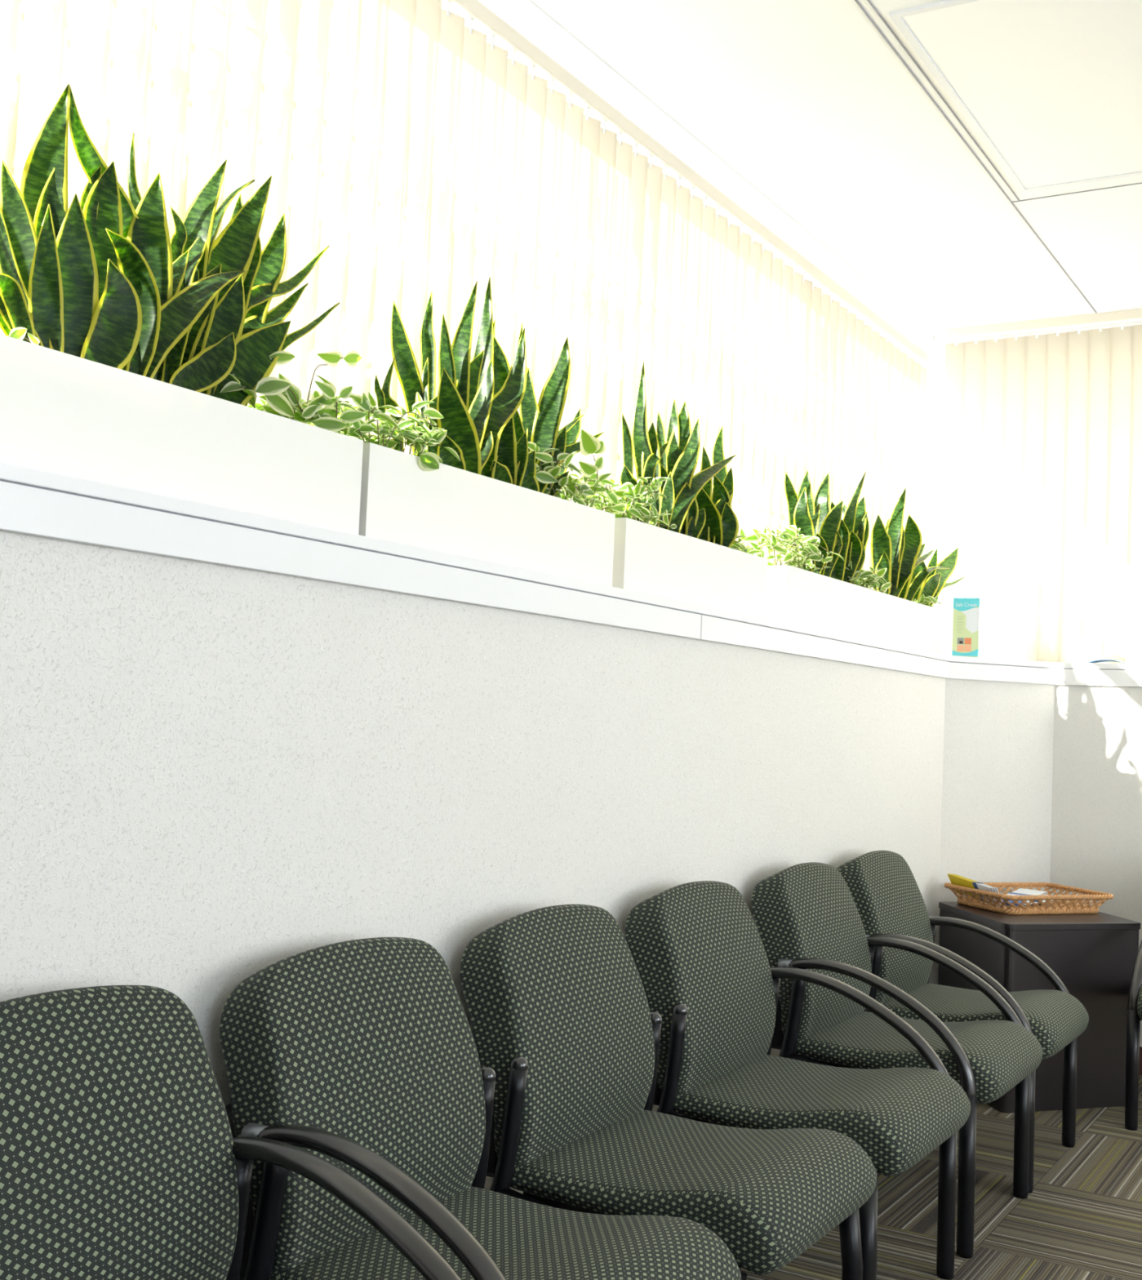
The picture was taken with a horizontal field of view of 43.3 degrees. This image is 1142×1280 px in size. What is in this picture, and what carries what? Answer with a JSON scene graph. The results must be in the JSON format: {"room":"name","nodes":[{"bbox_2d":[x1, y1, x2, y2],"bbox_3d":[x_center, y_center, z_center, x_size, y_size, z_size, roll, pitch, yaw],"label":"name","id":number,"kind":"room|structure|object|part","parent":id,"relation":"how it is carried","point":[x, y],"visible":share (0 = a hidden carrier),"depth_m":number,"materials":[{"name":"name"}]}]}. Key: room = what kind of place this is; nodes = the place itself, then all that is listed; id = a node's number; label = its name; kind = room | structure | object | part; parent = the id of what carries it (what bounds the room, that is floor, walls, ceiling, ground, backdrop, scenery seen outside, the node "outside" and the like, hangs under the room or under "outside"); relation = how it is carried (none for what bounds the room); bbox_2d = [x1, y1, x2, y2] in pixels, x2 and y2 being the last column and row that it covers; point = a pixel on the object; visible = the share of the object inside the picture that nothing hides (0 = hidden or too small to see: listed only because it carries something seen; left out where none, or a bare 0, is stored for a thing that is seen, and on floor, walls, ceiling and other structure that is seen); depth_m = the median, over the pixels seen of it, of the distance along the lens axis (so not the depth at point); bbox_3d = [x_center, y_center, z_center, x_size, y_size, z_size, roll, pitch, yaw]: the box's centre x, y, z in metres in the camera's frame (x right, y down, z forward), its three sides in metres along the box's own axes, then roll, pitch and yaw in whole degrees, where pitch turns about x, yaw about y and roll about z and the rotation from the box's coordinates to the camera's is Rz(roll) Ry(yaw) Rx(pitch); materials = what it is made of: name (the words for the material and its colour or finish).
{"room":"waiting room","nodes":[
{"label":"waiting room","id":0,"kind":"room"},
{"bbox_2d":[0,530,945,1194],"bbox_3d":[-0.878,0.544,2.088,0.550,1.467,7.740,1,-4,31],"label":"wall","id":1,"kind":"structure","parent":0,"point":[212,776],"depth_m":2.42,"materials":[{"name":"paint"}]},
{"bbox_2d":[0,0,927,589],"bbox_3d":[-0.205,-0.774,3.231,0.040,1.277,6.398,1,-4,31],"label":"vertical blind","id":2,"kind":"object","parent":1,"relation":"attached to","point":[390,135],"visible":0.63,"depth_m":3.22,"materials":[{"name":"white fabric"}]},
{"bbox_2d":[0,479,1141,686],"bbox_3d":[1.692,-0.119,0.818,5.149,0.060,8.123,1,-4,31],"label":"trim","id":3,"kind":"structure","parent":1,"relation":"attached to","point":[24,509],"depth_m":2.49,"materials":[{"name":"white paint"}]},
{"bbox_2d":[0,462,1141,669],"bbox_3d":[1.623,-0.149,1.112,5.570,0.022,8.550,1,-4,31],"label":"ledge","id":4,"kind":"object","parent":1,"relation":"on","point":[8,472],"depth_m":2.50,"materials":[{"name":"white"}]},
{"bbox_2d":[0,333,363,534],"bbox_3d":[-0.684,-0.291,2.190,0.193,0.183,0.901,1,-4,31],"label":"planter box","id":5,"kind":"object","parent":4,"relation":"on","point":[61,413],"visible":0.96,"depth_m":2.14,"materials":[{"name":"white plastic"}]},
{"bbox_2d":[8,327,39,344],"bbox_3d":[-0.854,-0.413,1.872,0.134,0.084,0.341,1,-4,31],"label":"leafy plant","id":6,"kind":"object","parent":5,"relation":"in","point":[19,333],"visible":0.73,"depth_m":1.94,"materials":[{"name":"green plant"}]},
{"bbox_2d":[0,84,189,381],"bbox_3d":[-0.713,-0.598,2.144,0.142,0.482,0.409,1,-4,31],"label":"snake plant","id":7,"kind":"object","parent":5,"relation":"on","point":[91,279],"visible":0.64,"depth_m":2.13,"materials":[{"name":"green plant"}]},
{"bbox_2d":[125,160,339,405],"bbox_3d":[-0.555,-0.576,2.393,0.140,0.480,0.486,0,-4,33],"label":"snake plant","id":8,"kind":"object","parent":5,"relation":"on","point":[219,319],"visible":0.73,"depth_m":2.37,"materials":[{"name":"green plant"}]},
{"bbox_2d":[219,350,367,438],"bbox_3d":[-0.485,-0.425,2.483,0.236,0.204,0.414,1,-4,31],"label":"leafy plant","id":9,"kind":"object","parent":5,"relation":"in","point":[281,397],"visible":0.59,"depth_m":2.45,"materials":[{"name":"green plant"}]},
{"bbox_2d":[358,442,615,586],"bbox_3d":[-0.214,-0.229,2.971,0.193,0.183,0.888,1,-4,31],"label":"planter box","id":10,"kind":"object","parent":4,"relation":"on","point":[447,508],"visible":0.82,"depth_m":2.84,"materials":[{"name":"white plastic"}]},
{"bbox_2d":[307,390,460,471],"bbox_3d":[-0.387,-0.392,2.650,0.262,0.162,0.371,1,-4,31],"label":"leafy plant","id":11,"kind":"object","parent":10,"relation":"in","point":[407,429],"visible":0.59,"depth_m":2.66,"materials":[{"name":"green plant"}]},
{"bbox_2d":[374,276,526,484],"bbox_3d":[-0.234,-0.545,2.939,0.150,0.514,0.422,1,-4,31],"label":"snake plant","id":12,"kind":"object","parent":10,"relation":"on","point":[477,397],"visible":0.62,"depth_m":2.96,"materials":[{"name":"green plant"}]},
{"bbox_2d":[497,323,604,496],"bbox_3d":[-0.061,-0.490,3.233,0.120,0.442,0.428,1,-3,25],"label":"snake plant","id":13,"kind":"object","parent":10,"relation":"in","point":[539,424],"visible":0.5,"depth_m":3.22,"materials":[{"name":"green plant"}]},
{"bbox_2d":[528,429,613,507],"bbox_3d":[-0.056,-0.370,3.245,0.240,0.213,0.386,2,-3,16],"label":"leafy plant","id":14,"kind":"object","parent":10,"relation":"in","point":[589,444],"visible":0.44,"depth_m":3.24,"materials":[{"name":"green plant"}]},
{"bbox_2d":[612,517,768,617],"bbox_3d":[0.256,-0.166,3.752,0.193,0.183,0.830,1,-4,31],"label":"planter box","id":15,"kind":"object","parent":4,"relation":"on","point":[649,559],"visible":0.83,"depth_m":3.62,"materials":[{"name":"white plastic"}]},
{"bbox_2d":[569,469,676,528],"bbox_3d":[0.135,-0.322,3.532,0.255,0.164,0.440,1,-4,31],"label":"leafy plant","id":16,"kind":"object","parent":15,"relation":"in","point":[616,505],"visible":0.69,"depth_m":3.50,"materials":[{"name":"green plant"}]},
{"bbox_2d":[619,361,738,547],"bbox_3d":[0.310,-0.465,3.837,0.131,0.487,0.627,0,-4,34],"label":"snake plant","id":17,"kind":"object","parent":15,"relation":"on","point":[699,512],"visible":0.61,"depth_m":3.81,"materials":[{"name":"green plant"}]},
{"bbox_2d":[730,535,764,555],"bbox_3d":[0.440,-0.252,4.039,0.189,0.107,0.326,1,-4,31],"label":"leafy plant","id":18,"kind":"object","parent":15,"relation":"in","point":[737,545],"visible":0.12,"depth_m":4.05,"materials":[{"name":"green plant"}]},
{"bbox_2d":[765,564,941,653],"bbox_3d":[0.937,-0.076,4.883,0.193,0.183,1.508,1,-4,31],"label":"planter box","id":19,"kind":"object","parent":4,"relation":"on","point":[794,595],"visible":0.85,"depth_m":4.61,"materials":[{"name":"white plastic"}]},
{"bbox_2d":[739,524,844,572],"bbox_3d":[0.637,-0.268,4.366,0.260,0.188,0.476,1,-4,31],"label":"leafy plant","id":20,"kind":"object","parent":19,"relation":"in","point":[787,538],"visible":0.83,"depth_m":4.33,"materials":[{"name":"green plant"}]},
{"bbox_2d":[784,470,869,584],"bbox_3d":[0.872,-0.371,4.767,0.135,0.450,0.624,1,-4,31],"label":"snake plant","id":21,"kind":"object","parent":19,"relation":"on","point":[841,530],"visible":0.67,"depth_m":4.73,"materials":[{"name":"green plant"}]},
{"bbox_2d":[844,560,891,593],"bbox_3d":[0.986,-0.197,4.897,0.248,0.136,0.368,1,-4,31],"label":"leafy plant","id":22,"kind":"object","parent":19,"relation":"in","point":[864,578],"visible":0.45,"depth_m":4.85,"materials":[{"name":"green plant"}]},
{"bbox_2d":[871,487,964,607],"bbox_3d":[1.346,-0.328,5.552,0.135,0.493,1.092,1,-4,31],"label":"snake plant","id":23,"kind":"object","parent":19,"relation":"in","point":[895,548],"visible":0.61,"depth_m":5.38,"materials":[{"name":"green plant"}]},
{"bbox_2d":[911,593,942,606],"bbox_3d":[1.268,-0.133,5.394,0.258,0.086,0.174,3,-3,-19],"label":"leafy plant","id":24,"kind":"object","parent":19,"relation":"in","point":[922,599],"visible":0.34,"depth_m":5.39,"materials":[{"name":"green plant"}]},
{"bbox_2d":[951,597,979,657],"bbox_3d":[1.502,-0.044,5.475,0.098,0.232,0.003,1,-3,23],"label":"card","id":25,"kind":"object","parent":4,"relation":"on","point":[966,612],"visible":1,"depth_m":5.47,"materials":[{"name":"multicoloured paper"}]},
{"bbox_2d":[1084,659,1129,663],"bbox_3d":[2.030,0.084,5.423,0.160,0.014,0.110,1,-4,31],"label":"folder","id":26,"kind":"object","parent":4,"relation":"on","point":[1099,660],"visible":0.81,"depth_m":5.41,"materials":[{"name":"blue"}]},
{"bbox_2d":[441,4,902,351],"bbox_3d":[-0.441,-0.831,3.110,0.060,1.381,7.150,1,-4,31],"label":"window","id":27,"kind":"structure","parent":1,"relation":"in","point":[442,6],"depth_m":3.55,"materials":[{"name":"white"}]},
{"bbox_2d":[478,0,1141,346],"bbox_3d":[1.653,-1.552,1.264,5.700,0.035,8.650,1,-4,31],"label":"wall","id":28,"kind":"structure","parent":0,"point":[524,16],"depth_m":4.26,"materials":[{"name":"white paint"}]},
{"bbox_2d":[529,0,1141,346],"bbox_3d":[1.695,-1.633,1.187,5.850,0.120,8.850,1,-4,31],"label":"ceiling","id":29,"kind":"structure","parent":0,"point":[806,101],"depth_m":4.28,"materials":[{"name":"white paint"}]},
{"bbox_2d":[866,0,1019,200],"bbox_3d":[-0.362,-1.636,1.607,0.003,0.004,6.950,1,-4,31],"label":"trim","id":30,"kind":"structure","parent":29,"relation":"attached to","point":[868,1],"depth_m":3.83,"materials":[{"name":"grey metal"}]},
{"bbox_2d":[854,0,1097,313],"bbox_3d":[-0.037,-1.590,2.197,0.004,0.004,8.300,1,-4,31],"label":"trim","id":31,"kind":"structure","parent":29,"relation":"attached to","point":[855,1],"depth_m":4.10,"materials":[{"name":"grey metal"}]},
{"bbox_2d":[888,0,1141,192],"bbox_3d":[1.346,-1.441,3.798,0.620,0.008,1.260,1,-4,31],"label":"recessed light","id":32,"kind":"object","parent":29,"relation":"in","point":[1052,89],"visible":1,"depth_m":3.71,"materials":[{"name":"white plastic"}]},
{"bbox_2d":[1011,182,1141,202],"bbox_3d":[3.410,-1.379,3.386,4.677,0.004,0.003,1,-4,31],"label":"trim","id":33,"kind":"structure","parent":29,"relation":"attached to","point":[1136,183],"depth_m":4.49,"materials":[{"name":"grey metal"}]},
{"bbox_2d":[741,1075,1141,1279],"bbox_3d":[1.567,1.375,1.024,5.850,0.100,8.850,1,-4,31],"label":"floor","id":34,"kind":"structure","parent":0,"point":[1081,1219],"depth_m":3.65,"materials":[{"name":"carpet"}]},
{"bbox_2d":[0,985,462,1279],"bbox_3d":[-0.439,0.851,1.598,0.667,0.841,0.570,1,-4,31],"label":"chair","id":35,"kind":"object","parent":34,"relation":"on","point":[121,1158],"visible":1,"depth_m":1.75,"materials":[{"name":"fabric"}]},
{"bbox_3d":[-0.627,0.650,1.733,0.202,0.442,0.488,1,-4,31],"label":"backrest","id":36,"kind":"part","parent":35,"relation":"part of","materials":[{"name":"fabric"}]},
{"bbox_3d":[-0.482,0.985,1.919,0.121,0.607,0.042,0,-4,38],"label":"leg","id":37,"kind":"part","parent":35,"relation":"part of","materials":[{"name":"black metal"}]},
{"bbox_3d":[-0.263,0.790,1.795,0.475,0.269,0.047,1,-4,30],"label":"armrest","id":38,"kind":"part","parent":35,"relation":"part of","materials":[{"name":"black plastic"}]},
{"bbox_2d":[219,937,741,1279],"bbox_3d":[-0.140,0.891,2.095,0.667,0.841,0.570,1,-4,31],"label":"chair","id":39,"kind":"object","parent":34,"relation":"on","point":[361,1055],"visible":0.89,"depth_m":2.09,"materials":[{"name":"fabric"}]},
{"bbox_3d":[-0.452,0.989,1.969,0.121,0.607,0.042,1,-3,24],"label":"leg","id":40,"kind":"part","parent":39,"relation":"part of","materials":[{"name":"black metal"}]},
{"bbox_3d":[-0.333,0.690,2.222,0.202,0.442,0.488,1,-4,31],"label":"backrest","id":41,"kind":"part","parent":39,"relation":"part of","materials":[{"name":"fabric"}]},
{"bbox_3d":[-0.226,0.795,1.856,0.475,0.269,0.047,0,-4,33],"label":"armrest","id":42,"kind":"part","parent":39,"relation":"part of","materials":[{"name":"black plastic"}]},
{"bbox_3d":[-0.186,1.028,2.411,0.121,0.599,0.042,0,-4,37],"label":"leg","id":43,"kind":"part","parent":39,"relation":"part of","materials":[{"name":"black metal"}]},
{"bbox_3d":[-0.085,0.908,2.055,0.529,0.121,0.490,1,-4,31],"label":"seat","id":44,"kind":"part","parent":39,"relation":"part of","materials":[{"name":"fabric"}]},
{"bbox_2d":[459,904,876,1279],"bbox_3d":[0.166,0.932,2.604,0.666,0.841,0.579,1,-4,31],"label":"chair","id":45,"kind":"object","parent":34,"relation":"on","point":[556,999],"visible":0.93,"depth_m":2.55,"materials":[{"name":"fabric"}]},
{"bbox_3d":[-0.145,1.033,2.479,0.121,0.599,0.042,1,-3,25],"label":"leg","id":46,"kind":"part","parent":45,"relation":"part of","materials":[{"name":"black metal"}]},
{"bbox_3d":[-0.024,0.731,2.735,0.202,0.442,0.488,1,-4,31],"label":"backrest","id":47,"kind":"part","parent":45,"relation":"part of","materials":[{"name":"fabric"}]},
{"bbox_3d":[0.173,0.925,2.600,0.522,0.151,0.400,1,-4,31],"label":"seat frame","id":48,"kind":"part","parent":45,"relation":"part of","materials":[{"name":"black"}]},
{"bbox_3d":[0.066,0.969,2.364,0.453,0.063,0.027,1,-4,29],"label":"rail","id":49,"kind":"part","parent":45,"relation":"part of","materials":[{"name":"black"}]},
{"bbox_3d":[0.122,1.069,2.924,0.121,0.599,0.042,0,-4,37],"label":"leg","id":50,"kind":"part","parent":45,"relation":"part of","materials":[{"name":"black metal"}]},
{"bbox_3d":[0.224,0.950,2.568,0.529,0.121,0.490,1,-4,31],"label":"seat","id":51,"kind":"part","parent":45,"relation":"part of","materials":[{"name":"fabric"}]},
{"bbox_3d":[0.248,1.161,2.232,0.040,0.348,0.061,2,-3,5],"label":"leg","id":52,"kind":"part","parent":45,"relation":"part of","materials":[{"name":"black metal"}]},
{"bbox_3d":[0.515,1.196,2.677,0.061,0.348,0.040,4,-4,-32],"label":"leg","id":53,"kind":"part","parent":45,"relation":"part of","materials":[{"name":"black metal"}]},
{"bbox_2d":[624,880,970,1279],"bbox_3d":[0.481,0.974,3.127,0.667,0.841,0.570,1,-4,31],"label":"chair","id":54,"kind":"object","parent":34,"relation":"on","point":[698,952],"visible":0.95,"depth_m":3.09,"materials":[{"name":"green fabric"}]},
{"bbox_3d":[0.172,1.075,3.006,0.121,0.599,0.042,1,-3,25],"label":"leg","id":55,"kind":"part","parent":54,"relation":"part of","materials":[{"name":"black metal"}]},
{"bbox_3d":[0.383,1.011,2.892,0.453,0.063,0.027,1,-4,29],"label":"rail","id":56,"kind":"part","parent":54,"relation":"part of","materials":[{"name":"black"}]},
{"bbox_3d":[0.293,0.773,3.262,0.202,0.442,0.488,1,-4,31],"label":"backrest","id":57,"kind":"part","parent":54,"relation":"part of","materials":[{"name":"fabric"}]},
{"bbox_3d":[0.491,0.968,3.127,0.522,0.151,0.400,1,-4,31],"label":"seat frame","id":58,"kind":"part","parent":54,"relation":"part of","materials":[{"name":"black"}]},
{"bbox_3d":[0.438,1.107,3.449,0.121,0.607,0.042,0,-4,38],"label":"leg","id":59,"kind":"part","parent":54,"relation":"part of","materials":[{"name":"black metal"}]},
{"bbox_3d":[0.542,0.992,3.095,0.529,0.121,0.490,1,-4,31],"label":"seat","id":60,"kind":"part","parent":54,"relation":"part of","materials":[{"name":"fabric"}]},
{"bbox_3d":[0.658,0.912,3.324,0.475,0.269,0.047,1,-4,30],"label":"armrest","id":61,"kind":"part","parent":54,"relation":"part of","materials":[{"name":"black plastic"}]},
{"bbox_3d":[0.565,1.203,2.760,0.040,0.348,0.061,2,-3,5],"label":"leg","id":62,"kind":"part","parent":54,"relation":"part of","materials":[{"name":"black metal"}]},
{"bbox_3d":[0.837,1.228,3.203,0.041,0.368,0.039,1,-4,31],"label":"leg","id":63,"kind":"part","parent":54,"relation":"part of","materials":[{"name":"black metal"}]},
{"bbox_2d":[751,862,1043,1258],"bbox_3d":[0.832,1.020,3.709,0.666,0.841,0.560,1,-4,31],"label":"chair","id":64,"kind":"object","parent":34,"relation":"on","point":[806,916],"visible":0.89,"depth_m":3.63,"materials":[{"name":"fabric"}]},
{"bbox_3d":[0.522,1.118,3.587,0.121,0.607,0.042,1,-3,24],"label":"leg","id":65,"kind":"part","parent":64,"relation":"part of","materials":[{"name":"black metal"}]},
{"bbox_3d":[0.733,1.057,3.472,0.453,0.063,0.027,1,-4,29],"label":"rail","id":66,"kind":"part","parent":64,"relation":"part of","materials":[{"name":"black"}]},
{"bbox_3d":[0.641,0.819,3.840,0.202,0.442,0.488,1,-4,31],"label":"backrest","id":67,"kind":"part","parent":64,"relation":"part of","materials":[{"name":"fabric"}]},
{"bbox_3d":[0.839,1.014,3.705,0.522,0.151,0.400,1,-4,31],"label":"seat frame","id":68,"kind":"part","parent":64,"relation":"part of","materials":[{"name":"black"}]},
{"bbox_3d":[0.786,1.153,4.026,0.121,0.607,0.042,0,-4,38],"label":"leg","id":69,"kind":"part","parent":64,"relation":"part of","materials":[{"name":"black metal"}]},
{"bbox_3d":[0.748,0.924,3.474,0.475,0.269,0.047,0,-4,33],"label":"armrest","id":70,"kind":"part","parent":64,"relation":"part of","materials":[{"name":"black plastic"}]},
{"bbox_3d":[0.889,1.038,3.673,0.529,0.121,0.490,1,-4,31],"label":"seat","id":71,"kind":"part","parent":64,"relation":"part of","materials":[{"name":"fabric"}]},
{"bbox_3d":[1.006,0.958,3.902,0.475,0.269,0.047,1,-4,30],"label":"armrest","id":72,"kind":"part","parent":64,"relation":"part of","materials":[{"name":"black plastic"}]},
{"bbox_3d":[0.917,1.239,3.336,0.041,0.368,0.039,1,-4,31],"label":"leg","id":73,"kind":"part","parent":64,"relation":"part of","materials":[{"name":"black metal"}]},
{"bbox_3d":[1.185,1.274,3.780,0.041,0.368,0.039,1,-4,31],"label":"leg","id":74,"kind":"part","parent":64,"relation":"part of","materials":[{"name":"black metal"}]},
{"bbox_2d":[836,850,1088,1193],"bbox_3d":[1.127,1.060,4.201,0.666,0.841,0.560,1,-4,31],"label":"chair","id":75,"kind":"object","parent":34,"relation":"on","point":[885,891],"visible":0.65,"depth_m":4.17,"materials":[{"name":"green fabric"}]},
{"bbox_3d":[0.818,1.157,4.079,0.121,0.607,0.042,1,-3,24],"label":"leg","id":76,"kind":"part","parent":75,"relation":"part of","materials":[{"name":"black metal"}]},
{"bbox_3d":[0.937,0.859,4.331,0.202,0.442,0.488,1,-4,31],"label":"backrest","id":77,"kind":"part","parent":75,"relation":"part of","materials":[{"name":"fabric"}]},
{"bbox_3d":[1.082,1.192,4.518,0.121,0.607,0.042,0,-4,38],"label":"leg","id":78,"kind":"part","parent":75,"relation":"part of","materials":[{"name":"black metal"}]},
{"bbox_3d":[1.044,0.964,3.966,0.475,0.269,0.047,0,-4,33],"label":"armrest","id":79,"kind":"part","parent":75,"relation":"part of","materials":[{"name":"black plastic"}]},
{"bbox_3d":[1.185,1.077,4.164,0.529,0.121,0.490,1,-4,31],"label":"seat","id":80,"kind":"part","parent":75,"relation":"part of","materials":[{"name":"fabric"}]},
{"bbox_3d":[1.301,0.998,4.394,0.475,0.269,0.047,1,-4,30],"label":"armrest","id":81,"kind":"part","parent":75,"relation":"part of","materials":[{"name":"black plastic"}]},
{"bbox_3d":[1.213,1.278,3.827,0.041,0.368,0.039,1,-4,31],"label":"leg","id":82,"kind":"part","parent":75,"relation":"part of","materials":[{"name":"black metal"}]},
{"bbox_3d":[1.481,1.314,4.272,0.041,0.368,0.039,1,-4,31],"label":"leg","id":83,"kind":"part","parent":75,"relation":"part of","materials":[{"name":"black metal"}]},
{"bbox_2d":[937,902,1140,1112],"bbox_3d":[1.595,1.240,4.963,0.528,0.600,0.634,3,-3,-9],"label":"table","id":84,"kind":"object","parent":34,"relation":"on","point":[1094,955],"visible":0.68,"depth_m":4.73,"materials":[{"name":"brown laminate"}]},
{"bbox_2d":[944,881,1113,915],"bbox_3d":[1.609,0.911,5.071,0.479,0.072,0.369,4,-3,-22],"label":"wicker basket","id":85,"kind":"object","parent":84,"relation":"on","point":[1059,905],"visible":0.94,"depth_m":4.97,"materials":[{"name":"brown wicker"}]},
{"bbox_2d":[946,873,999,906],"bbox_3d":[1.403,0.874,5.036,0.043,0.088,0.240,4,-3,-22],"label":"leaflet","id":86,"kind":"object","parent":85,"relation":"in","point":[954,880],"visible":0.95,"depth_m":5.04,"materials":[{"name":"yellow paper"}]},
{"bbox_2d":[951,873,1001,905],"bbox_3d":[1.418,0.874,5.029,0.043,0.088,0.240,4,-3,-22],"label":"leaflet","id":87,"kind":"object","parent":85,"relation":"in","point":[993,888],"visible":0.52,"depth_m":4.93,"materials":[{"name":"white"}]},
{"bbox_2d":[955,874,1004,907],"bbox_3d":[1.425,0.875,5.026,0.043,0.088,0.240,4,-3,-22],"label":"leaflet","id":88,"kind":"object","parent":85,"relation":"in","point":[996,889],"visible":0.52,"depth_m":4.94,"materials":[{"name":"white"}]},
{"bbox_2d":[1002,888,1046,903],"bbox_3d":[1.592,0.908,5.104,0.198,0.034,0.100,5,-4,-44],"label":"leaflet","id":89,"kind":"object","parent":85,"relation":"in","point":[1022,891],"visible":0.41,"depth_m":5.14,"materials":[{"name":"white paper"}]},
{"bbox_2d":[1005,893,1048,905],"bbox_3d":[1.600,0.915,5.095,0.199,0.027,0.100,5,-4,-37],"label":"leaflet","id":90,"kind":"object","parent":85,"relation":"in","point":[1028,900],"visible":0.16,"depth_m":5.04,"materials":[{"name":"white paper"}]},
{"bbox_2d":[1004,899,1053,906],"bbox_3d":[1.607,0.923,5.085,0.199,0.020,0.100,4,-4,-30],"label":"leaflet","id":91,"kind":"object","parent":85,"relation":"in","point":[1043,900],"visible":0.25,"depth_m":5.04,"materials":[{"name":"white paper"}]},
{"bbox_2d":[1124,939,1141,1130],"bbox_3d":[2.121,1.123,4.593,0.560,0.841,0.666,1,-4,31],"label":"chair","id":92,"kind":"object","parent":34,"relation":"on","point":[1135,997],"visible":1,"depth_m":4.47,"materials":[{"name":"black plastic"}]},
{"bbox_3d":[1.750,1.337,4.485,0.039,0.368,0.041,1,-4,31],"label":"leg","id":93,"kind":"part","parent":92,"relation":"part of","materials":[{"name":"black metal"}]},
{"bbox_3d":[1.885,1.038,4.685,0.047,0.269,0.475,0,-4,33],"label":"armrest","id":94,"kind":"part","parent":92,"relation":"part of","materials":[{"name":"black plastic"}]},
{"bbox_3d":[2.085,1.136,4.534,0.490,0.121,0.529,1,-4,31],"label":"seat","id":95,"kind":"part","parent":92,"relation":"part of","materials":[{"name":"fabric"}]},
{"bbox_2d":[937,678,1054,984],"bbox_3d":[1.478,0.841,5.706,0.855,1.467,0.910,1,-4,31],"label":"wall","id":96,"kind":"structure","parent":0,"point":[997,762],"depth_m":5.35,"materials":[{"name":"paint"}]},
{"bbox_2d":[1049,684,1141,1046],"bbox_3d":[4.018,0.878,4.399,4.845,1.467,0.526,1,-4,31],"label":"wall","id":97,"kind":"structure","parent":0,"point":[1096,838],"depth_m":5.35,"materials":[{"name":"paint"}]},
{"bbox_2d":[920,332,1067,566],"bbox_3d":[3.869,-0.556,4.793,5.530,1.381,0.060,1,-4,31],"label":"window","id":98,"kind":"structure","parent":97,"relation":"in","point":[935,353],"depth_m":6.19,"materials":[{"name":"white"}]},
{"bbox_2d":[937,308,1141,663],"bbox_3d":[3.764,-0.589,4.719,5.151,1.407,0.040,1,-4,31],"label":"vertical blind","id":99,"kind":"object","parent":98,"relation":"attached to","point":[1042,481],"visible":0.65,"depth_m":5.83,"materials":[{"name":"white fabric"}]},
{"bbox_2d":[1138,1046,1141,1075],"bbox_3d":[3.851,1.542,4.133,4.845,0.100,0.008,1,-4,31],"label":"baseboard","id":100,"kind":"structure","parent":97,"relation":"attached to","point":[1140,1047],"depth_m":5.21,"materials":[{"name":"brown rubber"}]}
]}

